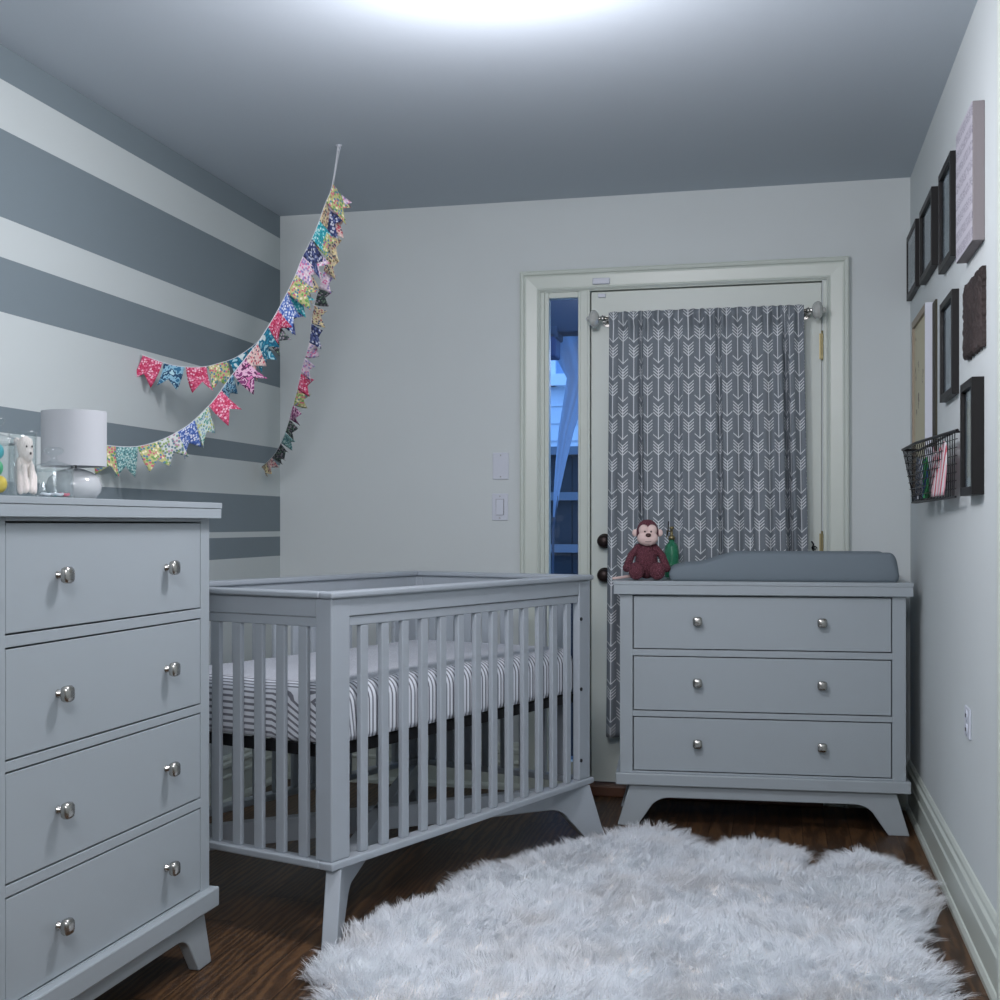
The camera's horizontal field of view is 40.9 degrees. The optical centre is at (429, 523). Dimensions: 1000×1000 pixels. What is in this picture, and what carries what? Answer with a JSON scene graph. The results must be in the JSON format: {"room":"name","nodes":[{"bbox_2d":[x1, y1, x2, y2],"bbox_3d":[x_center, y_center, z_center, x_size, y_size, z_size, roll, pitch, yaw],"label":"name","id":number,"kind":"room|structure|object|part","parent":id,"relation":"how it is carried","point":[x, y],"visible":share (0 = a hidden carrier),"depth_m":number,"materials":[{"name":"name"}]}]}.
{"room":"children's room","nodes":[
{"label":"children's room","id":0,"kind":"room"},
{"bbox_2d":[0,44,279,761],"bbox_3d":[-1.561,-0.119,2.788,0.150,2.490,6.850,0,0,15],"label":"wall","id":1,"kind":"structure","parent":0,"point":[116,247],"depth_m":4.60,"materials":[{"name":"paint"}]},
{"bbox_2d":[209,737,271,805],"bbox_3d":[-1.486,1.026,2.742,0.019,0.200,6.599,0,0,15],"label":"baseboard","id":2,"kind":"structure","parent":1,"relation":"attached to","point":[227,759],"depth_m":5.52,"materials":[{"name":"grey wood"}]},
{"bbox_2d":[0,0,977,215],"bbox_3d":[-0.211,-1.414,2.436,2.941,0.100,6.850,0,0,15],"label":"ceiling","id":3,"kind":"structure","parent":0,"point":[427,103],"depth_m":4.16,"materials":[{"name":"grey paint"}]},
{"bbox_3d":[-0.326,-1.353,4.821,0.024,0.020,0.024,0,0,15],"label":"ceiling hook","id":4,"kind":"object","parent":3,"relation":"attached to","visible":0},
{"bbox_2d":[94,146,350,476],"bbox_3d":[-0.693,-0.754,4.590,0.963,1.210,0.118,0,0,-32],"label":"garland","id":5,"kind":"object","parent":4,"relation":"hanging from","point":[118,457],"visible":0.94,"depth_m":4.61,"materials":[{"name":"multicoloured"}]},
{"bbox_2d":[137,146,351,392],"bbox_3d":[-0.656,-0.907,4.726,0.782,0.905,0.082,0,0,-16],"label":"garland","id":6,"kind":"object","parent":4,"relation":"hanging from","point":[150,367],"visible":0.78,"depth_m":4.69,"materials":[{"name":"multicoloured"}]},
{"bbox_2d":[261,150,345,476],"bbox_3d":[-0.504,-0.779,5.271,0.060,1.161,0.967,0,0,-23],"label":"garland","id":7,"kind":"object","parent":4,"relation":"hanging from","point":[328,275],"visible":0.89,"depth_m":5.12,"materials":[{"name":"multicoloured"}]},
{"bbox_2d":[94,779,988,999],"bbox_3d":[-0.211,1.186,2.436,2.941,0.120,6.850,0,0,15],"label":"floor","id":8,"kind":"structure","parent":0,"point":[267,920],"depth_m":4.29,"materials":[{"name":"brown wood"}]},
{"bbox_2d":[0,495,221,999],"bbox_3d":[-0.894,0.536,3.027,0.480,1.179,1.004,0,0,16],"label":"dresser","id":9,"kind":"object","parent":8,"relation":"on","point":[104,603],"visible":1,"depth_m":2.89,"materials":[{"name":"grey paint"}]},
{"bbox_2d":[35,447,74,496],"bbox_3d":[-0.836,-0.112,2.979,0.091,0.116,0.091,0,0,15],"label":"glass jar","id":10,"kind":"object","parent":9,"relation":"on","point":[47,447],"visible":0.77,"depth_m":2.98,"materials":[{"name":"clear glass"}]},
{"bbox_2d":[39,492,50,495],"bbox_3d":[-0.848,-0.065,2.962,0.029,0.008,0.028,0,0,15],"label":"tie","id":11,"kind":"object","parent":10,"relation":"in","point":[42,493],"visible":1,"depth_m":2.95,"materials":[{"name":"white"}]},
{"bbox_2d":[51,492,63,495],"bbox_3d":[-0.822,-0.065,2.959,0.029,0.008,0.028,0,0,15],"label":"tie","id":12,"kind":"object","parent":10,"relation":"in","point":[54,493],"visible":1,"depth_m":2.95,"materials":[{"name":"white plastic"}]},
{"bbox_3d":[-0.745,0.105,2.734,0.033,0.034,0.034,0,0,16],"label":"knob","id":13,"kind":"part","parent":9,"relation":"part of","materials":[{"name":"silver metal"}]},
{"bbox_3d":[-0.745,0.347,2.734,0.033,0.034,0.034,0,0,16],"label":"knob","id":14,"kind":"part","parent":9,"relation":"part of","materials":[{"name":"silver metal"}]},
{"bbox_3d":[-0.745,0.585,2.734,0.033,0.034,0.034,0,0,16],"label":"knob","id":15,"kind":"part","parent":9,"relation":"part of","materials":[{"name":"silver metal"}]},
{"bbox_3d":[-0.745,0.822,2.734,0.033,0.034,0.034,0,0,16],"label":"knob","id":16,"kind":"part","parent":9,"relation":"part of","materials":[{"name":"silver metal"}]},
{"bbox_2d":[41,409,106,498],"bbox_3d":[-0.855,-0.162,3.221,0.154,0.216,0.154,0,0,15],"label":"table lamp","id":17,"kind":"object","parent":9,"relation":"on","point":[81,434],"visible":0.91,"depth_m":3.16,"materials":[{"name":"white fabric"}]},
{"bbox_3d":[-0.855,-0.204,3.221,0.154,0.132,0.154,0,0,15],"label":"lamp shade","id":18,"kind":"part","parent":17,"relation":"part of","materials":[{"name":"grey fabric"}]},
{"bbox_3d":[-0.884,0.105,3.025,0.395,0.212,0.848,0,0,16],"label":"drawer","id":19,"kind":"part","parent":9,"relation":"part of","materials":[{"name":"grey paint"}]},
{"bbox_3d":[-0.884,0.347,3.025,0.395,0.211,0.848,0,0,16],"label":"drawer","id":20,"kind":"part","parent":9,"relation":"part of","materials":[{"name":"grey paint"}]},
{"bbox_3d":[-0.884,0.585,3.025,0.395,0.210,0.848,0,0,16],"label":"drawer","id":21,"kind":"part","parent":9,"relation":"part of","materials":[{"name":"grey paint"}]},
{"bbox_3d":[-0.884,0.822,3.025,0.395,0.205,0.848,0,0,16],"label":"drawer","id":22,"kind":"part","parent":9,"relation":"part of","materials":[{"name":"grey paint"}]},
{"bbox_3d":[-0.708,1.053,2.977,0.029,0.146,0.978,0,0,16],"label":"leg frame","id":23,"kind":"part","parent":9,"relation":"part of","materials":[{"name":"grey paint"}]},
{"bbox_3d":[-0.614,0.105,3.195,0.033,0.034,0.034,0,0,16],"label":"knob","id":24,"kind":"part","parent":9,"relation":"part of","materials":[{"name":"silver metal"}]},
{"bbox_3d":[-0.614,0.347,3.195,0.033,0.034,0.034,0,0,16],"label":"knob","id":25,"kind":"part","parent":9,"relation":"part of","materials":[{"name":"silver metal"}]},
{"bbox_3d":[-0.614,0.585,3.195,0.033,0.034,0.034,0,0,16],"label":"knob","id":26,"kind":"part","parent":9,"relation":"part of","materials":[{"name":"silver metal"}]},
{"bbox_3d":[-0.614,0.822,3.195,0.033,0.034,0.034,0,0,16],"label":"knob","id":27,"kind":"part","parent":9,"relation":"part of","materials":[{"name":"silver metal"}]},
{"bbox_3d":[-0.883,-0.136,2.717,0.093,0.164,0.093,0,0,15],"label":"glass jar","id":28,"kind":"object","parent":9,"relation":"on","visible":0},
{"bbox_2d":[0,461,2,474],"bbox_3d":[-0.883,-0.114,2.727,0.030,0.034,0.026,0,0,15],"label":"toy","id":29,"kind":"object","parent":28,"relation":"in","point":[1,464],"visible":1,"depth_m":2.72,"materials":[{"name":"green plastic"}]},
{"bbox_2d":[0,445,3,458],"bbox_3d":[-0.878,-0.147,2.720,0.029,0.033,0.025,0,0,15],"label":"toy","id":30,"kind":"object","parent":28,"relation":"in","point":[1,447],"visible":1,"depth_m":2.71,"materials":[{"name":"teal plastic"}]},
{"bbox_2d":[0,476,6,492],"bbox_3d":[-0.876,-0.081,2.729,0.031,0.036,0.026,0,0,15],"label":"toy","id":31,"kind":"object","parent":28,"relation":"in","point":[3,482],"visible":1,"depth_m":2.72,"materials":[{"name":"yellow plastic"}]},
{"bbox_3d":[-0.890,-0.128,2.928,0.064,0.148,0.064,0,0,15],"label":"glass jar","id":32,"kind":"object","parent":9,"relation":"on","visible":0},
{"bbox_2d":[13,436,36,494],"bbox_3d":[-0.883,-0.128,2.923,0.048,0.128,0.049,0,0,43],"label":"plush animal","id":33,"kind":"object","parent":32,"relation":"in","point":[25,476],"visible":0.99,"depth_m":2.91},
{"bbox_2d":[209,570,602,953],"bbox_3d":[-0.159,0.653,4.367,0.850,0.945,1.570,0,0,35],"label":"crib","id":34,"kind":"object","parent":8,"relation":"on","point":[453,602],"visible":0.89,"depth_m":3.92,"materials":[{"name":"grey paint"}]},
{"bbox_3d":[-0.565,0.264,3.777,0.651,0.025,0.019,0,0,35],"label":"slat rail","id":35,"kind":"part","parent":34,"relation":"part of","materials":[{"name":"grey paint"}]},
{"bbox_3d":[-0.565,0.224,3.776,0.651,0.050,0.025,0,0,35],"label":"rail","id":36,"kind":"part","parent":34,"relation":"part of","materials":[{"name":"grey paint"}]},
{"bbox_3d":[-0.462,0.224,4.575,0.025,0.050,1.304,0,0,35],"label":"rail","id":37,"kind":"part","parent":34,"relation":"part of","materials":[{"name":"grey paint"}]},
{"bbox_3d":[-0.260,0.549,3.596,0.056,0.700,0.080,0,0,35],"label":"corner post","id":38,"kind":"part","parent":34,"relation":"part of","materials":[{"name":"grey paint"}]},
{"bbox_3d":[-0.159,1.023,4.367,0.042,0.205,1.754,0,0,7],"label":"leg frame","id":39,"kind":"part","parent":34,"relation":"part of","materials":[{"name":"grey paint"}]},
{"bbox_2d":[209,639,572,741],"bbox_3d":[-0.159,0.516,4.367,0.704,0.162,1.403,0,0,35],"label":"mattress","id":40,"kind":"object","parent":34,"relation":"in","point":[413,644],"visible":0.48,"depth_m":3.99,"materials":[{"name":"white fabric"}]},
{"bbox_3d":[-0.159,0.615,4.367,0.689,0.030,1.398,0,0,35],"label":"spring frame","id":41,"kind":"part","parent":34,"relation":"part of","materials":[{"name":"black metal"}]},
{"bbox_3d":[-0.159,0.909,4.367,0.785,0.021,1.484,0,0,35],"label":"rail","id":42,"kind":"part","parent":34,"relation":"part of","materials":[{"name":"grey paint"}]},
{"bbox_3d":[-0.159,1.023,4.367,1.754,0.205,0.042,0,0,-28],"label":"leg frame","id":43,"kind":"part","parent":34,"relation":"part of","materials":[{"name":"grey paint"}]},
{"bbox_3d":[-0.058,0.549,5.137,0.056,0.700,0.080,0,0,35],"label":"corner post","id":44,"kind":"part","parent":34,"relation":"part of","materials":[{"name":"grey paint"}]},
{"bbox_3d":[0.143,0.264,4.159,0.019,0.025,1.304,0,0,35],"label":"slat rail","id":45,"kind":"part","parent":34,"relation":"part of","materials":[{"name":"grey paint"}]},
{"bbox_3d":[0.144,0.224,4.158,0.025,0.050,1.304,0,0,35],"label":"rail","id":46,"kind":"part","parent":34,"relation":"part of","materials":[{"name":"grey paint"}]},
{"bbox_3d":[0.248,0.224,4.957,0.651,0.050,0.025,0,0,35],"label":"rail","id":47,"kind":"part","parent":34,"relation":"part of","materials":[{"name":"grey paint"}]},
{"bbox_3d":[0.525,0.549,4.736,0.056,0.700,0.080,0,0,35],"label":"corner post","id":48,"kind":"part","parent":34,"relation":"part of","materials":[{"name":"grey paint"}]},
{"bbox_2d":[294,819,982,999],"bbox_3d":[0.681,1.070,3.724,1.621,0.109,2.189,0,0,24],"label":"sheepskin rug","id":49,"kind":"object","parent":8,"relation":"on","point":[648,912],"visible":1,"depth_m":3.50,"materials":[{"name":"white fur"}]},
{"bbox_2d":[613,577,913,835],"bbox_3d":[1.246,0.669,5.090,1.067,0.914,0.427,0,0,10],"label":"dresser","id":50,"kind":"object","parent":8,"relation":"on","point":[730,690],"visible":0.98,"depth_m":4.91,"materials":[{"name":"grey paint"}]},
{"bbox_3d":[1.277,1.049,5.252,1.042,0.155,0.029,0,0,10],"label":"leg frame","id":51,"kind":"part","parent":50,"relation":"part of","materials":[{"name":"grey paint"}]},
{"bbox_2d":[612,519,670,579],"bbox_3d":[0.799,0.097,5.052,0.218,0.226,0.132,0,0,8],"label":"monkey","id":52,"kind":"object","parent":50,"relation":"on","point":[646,565],"visible":1,"depth_m":5.04},
{"bbox_2d":[664,521,678,576],"bbox_3d":[0.961,0.101,5.316,0.057,0.222,0.057,0,0,15],"label":"spray bottle","id":53,"kind":"object","parent":50,"relation":"on","point":[671,551],"visible":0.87,"depth_m":5.30,"materials":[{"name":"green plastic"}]},
{"bbox_3d":[0.988,0.360,4.936,0.034,0.034,0.033,0,0,10],"label":"knob","id":54,"kind":"part","parent":50,"relation":"part of","materials":[{"name":"silver metal"}]},
{"bbox_3d":[0.988,0.587,4.936,0.034,0.034,0.033,0,0,10],"label":"knob","id":55,"kind":"part","parent":50,"relation":"part of","materials":[{"name":"silver metal"}]},
{"bbox_3d":[0.988,0.812,4.936,0.034,0.034,0.033,0,0,10],"label":"knob","id":56,"kind":"part","parent":50,"relation":"part of","materials":[{"name":"silver metal"}]},
{"bbox_3d":[1.244,0.366,5.080,0.919,0.193,0.342,0,0,10],"label":"drawer","id":57,"kind":"part","parent":50,"relation":"part of","materials":[{"name":"grey paint"}]},
{"bbox_3d":[1.244,0.593,5.080,0.919,0.198,0.342,0,0,10],"label":"drawer","id":58,"kind":"part","parent":50,"relation":"part of","materials":[{"name":"grey paint"}]},
{"bbox_3d":[1.244,0.818,5.080,0.919,0.196,0.342,0,0,10],"label":"drawer","id":59,"kind":"part","parent":50,"relation":"part of","materials":[{"name":"grey paint"}]},
{"bbox_3d":[1.219,1.049,4.930,1.042,0.155,0.029,0,0,10],"label":"leg frame","id":60,"kind":"part","parent":50,"relation":"part of","materials":[{"name":"grey paint"}]},
{"bbox_2d":[669,551,898,581],"bbox_3d":[1.322,0.158,5.057,0.822,0.108,0.309,0,0,10],"label":"changing pad","id":61,"kind":"object","parent":50,"relation":"on","point":[764,566],"visible":1,"depth_m":4.91,"materials":[{"name":"grey fabric"}]},
{"bbox_3d":[1.424,0.360,4.857,0.034,0.034,0.033,0,0,10],"label":"knob","id":62,"kind":"part","parent":50,"relation":"part of","materials":[{"name":"silver metal"}]},
{"bbox_3d":[1.424,0.587,4.857,0.034,0.034,0.033,0,0,10],"label":"knob","id":63,"kind":"part","parent":50,"relation":"part of","materials":[{"name":"silver metal"}]},
{"bbox_3d":[1.424,0.812,4.857,0.034,0.034,0.033,0,0,10],"label":"knob","id":64,"kind":"part","parent":50,"relation":"part of","materials":[{"name":"silver metal"}]},
{"bbox_2d":[280,177,909,805],"bbox_3d":[0.634,-0.119,5.678,2.641,2.490,0.150,0,0,15],"label":"wall","id":65,"kind":"structure","parent":0,"point":[414,390],"depth_m":5.72,"materials":[{"name":"paint"}]},
{"bbox_2d":[492,494,507,520],"bbox_3d":[0.299,-0.071,5.681,0.070,0.114,0.013,0,0,15],"label":"switch plate","id":66,"kind":"object","parent":65,"relation":"attached to","point":[499,501],"visible":1,"depth_m":5.68,"materials":[{"name":"white plastic"}]},
{"bbox_2d":[493,453,508,479],"bbox_3d":[0.302,-0.245,5.683,0.070,0.114,0.008,0,0,15],"label":"blank wall plate","id":67,"kind":"object","parent":65,"relation":"attached to","point":[500,460],"visible":1,"depth_m":5.68,"materials":[{"name":"white plastic"}]},
{"bbox_2d":[545,292,579,786],"bbox_3d":[0.564,0.071,5.644,0.152,2.086,0.050,0,0,15],"label":"window","id":68,"kind":"structure","parent":65,"relation":"in","point":[561,295],"depth_m":5.64,"materials":[{"name":"grey"}]},
{"bbox_2d":[288,739,905,810],"bbox_3d":[0.613,1.026,5.596,2.609,0.200,0.019,0,0,15],"label":"baseboard","id":69,"kind":"structure","parent":65,"relation":"attached to","point":[432,770],"depth_m":5.72,"materials":[{"name":"grey wood"}]},
{"bbox_2d":[592,277,609,297],"bbox_3d":[0.715,-0.981,5.564,0.072,0.078,0.036,0,0,15],"label":"sensor","id":70,"kind":"object","parent":65,"relation":"attached to","point":[595,281],"visible":1,"depth_m":5.55,"materials":[{"name":"white plastic"}]},
{"bbox_2d":[541,280,826,786],"bbox_3d":[1.051,0.068,5.543,1.184,2.093,0.120,0,0,15],"label":"trim","id":71,"kind":"structure","parent":65,"relation":"attached to","point":[585,295],"depth_m":5.59,"materials":[{"name":"grey wood"}]},
{"bbox_2d":[520,256,848,807],"bbox_3d":[1.024,0.033,5.481,1.325,2.187,0.034,0,0,15],"label":"trim","id":72,"kind":"structure","parent":65,"relation":"attached to","point":[835,270],"depth_m":5.49,"materials":[{"name":"grey wood"}]},
{"bbox_2d":[588,781,822,807],"bbox_3d":[1.111,1.103,5.510,0.974,0.046,0.175,0,0,15],"label":"trim","id":73,"kind":"structure","parent":65,"relation":"attached to","point":[598,788],"depth_m":5.45,"materials":[{"name":"brown wood"}]},
{"bbox_2d":[592,283,822,781],"bbox_3d":[1.124,0.054,5.468,0.930,2.040,0.099,0,0,15],"label":"door","id":74,"kind":"structure","parent":65,"relation":"in","point":[605,750],"depth_m":5.56,"materials":[{"name":"grey paint"}]},
{"bbox_3d":[0.724,0.213,5.551,0.062,0.062,0.058,0,0,15],"label":"knob","id":75,"kind":"part","parent":74,"relation":"part of","materials":[{"name":"brown metal"}]},
{"bbox_2d":[586,301,825,327],"bbox_3d":[1.109,-0.842,5.414,0.946,0.070,0.126,0,0,15],"label":"curtain rod","id":76,"kind":"object","parent":74,"relation":"attached to","point":[817,310],"visible":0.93,"depth_m":5.37,"materials":[{"name":"silver metal"}]},
{"bbox_2d":[606,304,807,737],"bbox_3d":[1.118,0.002,5.391,0.809,1.738,0.079,0,0,15],"label":"curtain","id":77,"kind":"object","parent":76,"relation":"hanging from","point":[707,421],"visible":0.62,"depth_m":5.39,"materials":[{"name":"fabric"}]},
{"bbox_2d":[910,0,996,912],"bbox_3d":[1.139,-0.119,2.084,0.150,2.490,6.850,0,0,15],"label":"wall","id":78,"kind":"structure","parent":0,"point":[953,542],"depth_m":3.78,"materials":[{"name":"paint"}]},
{"bbox_2d":[906,218,919,300],"bbox_3d":[1.830,-0.993,5.065,0.018,0.248,0.349,0,0,15],"label":"picture frame","id":79,"kind":"object","parent":78,"relation":"attached to","point":[912,240],"visible":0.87,"depth_m":5.05,"materials":[{"name":"black wood"}]},
{"bbox_2d":[909,236,914,286],"bbox_3d":[1.826,-0.993,5.066,0.001,0.154,0.255,0,0,15],"label":"print","id":80,"kind":"object","parent":79,"relation":"attached to","point":[912,241],"depth_m":5.09},
{"bbox_2d":[915,315,924,472],"bbox_3d":[1.730,-0.421,4.690,0.019,0.585,0.428,0,0,15],"label":"print","id":81,"kind":"object","parent":78,"relation":"attached to","point":[920,319],"depth_m":4.70},
{"bbox_2d":[912,299,936,493],"bbox_3d":[1.716,-0.421,4.649,0.028,0.635,0.565,0,0,15],"label":"frame","id":82,"kind":"object","parent":78,"relation":"attached to","point":[924,325],"visible":0.62,"depth_m":4.49,"materials":[{"name":"white plastic"}]},
{"bbox_3d":[1.730,-0.421,4.703,0.028,0.635,0.453,0,0,15],"label":"frame","id":83,"kind":"part","parent":82,"relation":"part of","materials":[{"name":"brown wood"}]},
{"bbox_2d":[919,186,937,284],"bbox_3d":[1.689,-0.968,4.532,0.022,0.256,0.385,0,0,15],"label":"picture frame","id":84,"kind":"object","parent":78,"relation":"attached to","point":[928,215],"visible":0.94,"depth_m":4.50,"materials":[{"name":"black wood"}]},
{"bbox_2d":[924,210,930,268],"bbox_3d":[1.689,-0.968,4.532,0.001,0.162,0.291,0,0,15],"label":"print","id":85,"kind":"object","parent":84,"relation":"attached to","point":[927,218],"depth_m":4.56},
{"bbox_2d":[901,429,959,502],"bbox_3d":[1.555,-0.166,4.162,0.095,0.190,1.082,0,0,15],"label":"wire basket","id":86,"kind":"object","parent":78,"relation":"attached to","point":[942,436],"visible":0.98,"depth_m":4.13,"materials":[{"name":"black metal"}]},
{"bbox_2d":[915,457,922,499],"bbox_3d":[1.641,-0.154,4.485,0.019,0.144,0.210,0,0,15],"label":"folded cloth","id":87,"kind":"object","parent":86,"relation":"in","point":[922,457],"visible":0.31,"depth_m":4.42,"materials":[{"name":"fabric"}]},
{"bbox_2d":[922,457,928,497],"bbox_3d":[1.588,-0.149,4.287,0.018,0.134,0.120,0,0,15],"label":"folded cloth","id":88,"kind":"object","parent":86,"relation":"in","point":[923,496],"visible":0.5,"depth_m":4.25,"materials":[{"name":"green fabric"}]},
{"bbox_2d":[931,441,946,496],"bbox_3d":[1.507,-0.159,3.962,0.015,0.154,0.400,0,0,15],"label":"books","id":89,"kind":"object","parent":86,"relation":"in","point":[939,482],"visible":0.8,"depth_m":3.88,"materials":[{"name":"paper"}]},
{"bbox_2d":[938,150,955,274],"bbox_3d":[1.559,-0.930,4.031,0.020,0.307,0.300,0,0,15],"label":"picture frame","id":90,"kind":"object","parent":78,"relation":"attached to","point":[946,178],"visible":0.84,"depth_m":4.04,"materials":[{"name":"black wood"}]},
{"bbox_2d":[944,178,948,255],"bbox_3d":[1.560,-0.930,4.031,0.001,0.213,0.206,0,0,15],"label":"print","id":91,"kind":"object","parent":90,"relation":"attached to","point":[946,182],"depth_m":4.06},
{"bbox_2d":[940,288,958,402],"bbox_3d":[1.550,-0.525,3.994,0.020,0.302,0.303,0,0,15],"label":"picture frame","id":92,"kind":"object","parent":78,"relation":"attached to","point":[949,308],"visible":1,"depth_m":3.97,"materials":[{"name":"black wood"}]},
{"bbox_2d":[945,311,950,385],"bbox_3d":[1.551,-0.525,3.994,0.001,0.208,0.209,0,0,15],"label":"print","id":93,"kind":"object","parent":92,"relation":"attached to","point":[947,313],"depth_m":4.03},
{"bbox_2d":[906,759,996,999],"bbox_3d":[1.587,1.026,4.135,0.019,0.200,2.354,0,0,15],"label":"baseboard","id":94,"kind":"structure","parent":78,"relation":"attached to","point":[973,913],"depth_m":3.79,"materials":[{"name":"grey wood"}]},
{"bbox_2d":[964,705,970,739],"bbox_3d":[1.465,0.541,3.647,0.010,0.084,0.096,0,0,15],"label":"wall outlet","id":95,"kind":"object","parent":78,"relation":"attached to","point":[967,711],"visible":1,"depth_m":3.63,"materials":[{"name":"white plastic"}]},
{"bbox_2d":[956,100,984,263],"bbox_3d":[1.421,-0.890,3.522,0.030,0.352,0.316,0,0,15],"label":"canvas","id":96,"kind":"object","parent":78,"relation":"attached to","point":[970,137],"visible":1,"depth_m":3.40,"materials":[{"name":"grey"}]},
{"bbox_2d":[960,376,983,495],"bbox_3d":[1.412,-0.223,3.487,0.030,0.298,0.226,0,0,15],"label":"picture frame","id":97,"kind":"object","parent":78,"relation":"attached to","point":[971,390],"visible":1,"depth_m":3.38,"materials":[{"name":"black wood"}]},
{"bbox_2d":[967,399,970,477],"bbox_3d":[1.409,-0.223,3.489,0.001,0.204,0.132,0,0,15],"label":"print","id":98,"kind":"object","parent":97,"relation":"attached to","point":[968,400],"depth_m":3.51},
{"bbox_2d":[962,265,985,359],"bbox_3d":[1.422,-0.547,3.504,0.018,0.213,0.336,0,0,15],"label":"carved panel","id":99,"kind":"object","parent":78,"relation":"attached to","point":[974,293],"visible":1,"depth_m":3.44,"materials":[{"name":"brown wood"}]},
{"bbox_2d":[997,0,999,999],"bbox_3d":[1.271,-0.119,2.944,0.030,2.490,0.100,0,0,15],"label":"trim","id":100,"kind":"structure","parent":78,"relation":"attached to","point":[998,1],"depth_m":2.97,"materials":[{"name":"grey"}]},
{"label":"outside","id":101,"kind":"structure","parent":0,"visible":0},
{"bbox_3d":[1.595,1.486,10.083,10.000,0.120,8.840,0,0,15],"label":"ground","id":102,"kind":"structure","parent":101,"visible":0},
{"bbox_2d":[551,446,577,755],"bbox_3d":[0.876,0.476,8.216,3.950,1.900,0.065,0,0,15],"label":"fence","id":103,"kind":"object","parent":102,"relation":"on","point":[566,523],"visible":0.05,"depth_m":8.23,"materials":[{"name":"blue wood"}]},
{"bbox_3d":[0.873,-0.449,8.204,3.950,0.050,0.040,0,0,15],"label":"rail","id":104,"kind":"part","parent":103,"relation":"part of","materials":[{"name":"grey wood"}]},
{"bbox_3d":[0.873,-0.169,8.204,3.950,0.050,0.040,0,0,15],"label":"rail","id":105,"kind":"part","parent":103,"relation":"part of","materials":[{"name":"grey wood"}]},
{"bbox_3d":[0.873,0.151,8.204,3.950,0.050,0.040,0,0,15],"label":"rail","id":106,"kind":"part","parent":103,"relation":"part of","materials":[{"name":"grey wood"}]},
{"bbox_2d":[551,360,577,446],"bbox_3d":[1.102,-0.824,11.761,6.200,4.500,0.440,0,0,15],"label":"house","id":107,"kind":"structure","parent":102,"relation":"on","point":[558,378],"depth_m":11.65,"materials":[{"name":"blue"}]},
{"bbox_2d":[552,336,577,573],"bbox_3d":[0.751,0.076,6.965,0.271,2.700,0.285,0,0,15],"label":"parasol","id":108,"kind":"object","parent":102,"relation":"on","point":[568,361],"visible":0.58,"depth_m":6.94,"materials":[{"name":"blue fabric"}]},
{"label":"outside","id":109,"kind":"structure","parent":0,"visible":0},
{"bbox_2d":[551,299,577,359],"bbox_3d":[0.781,-0.994,6.564,3.000,0.360,0.180,0,0,15],"label":"sky","id":110,"kind":"structure","parent":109,"point":[564,313],"depth_m":6.52,"materials":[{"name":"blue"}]}
]}

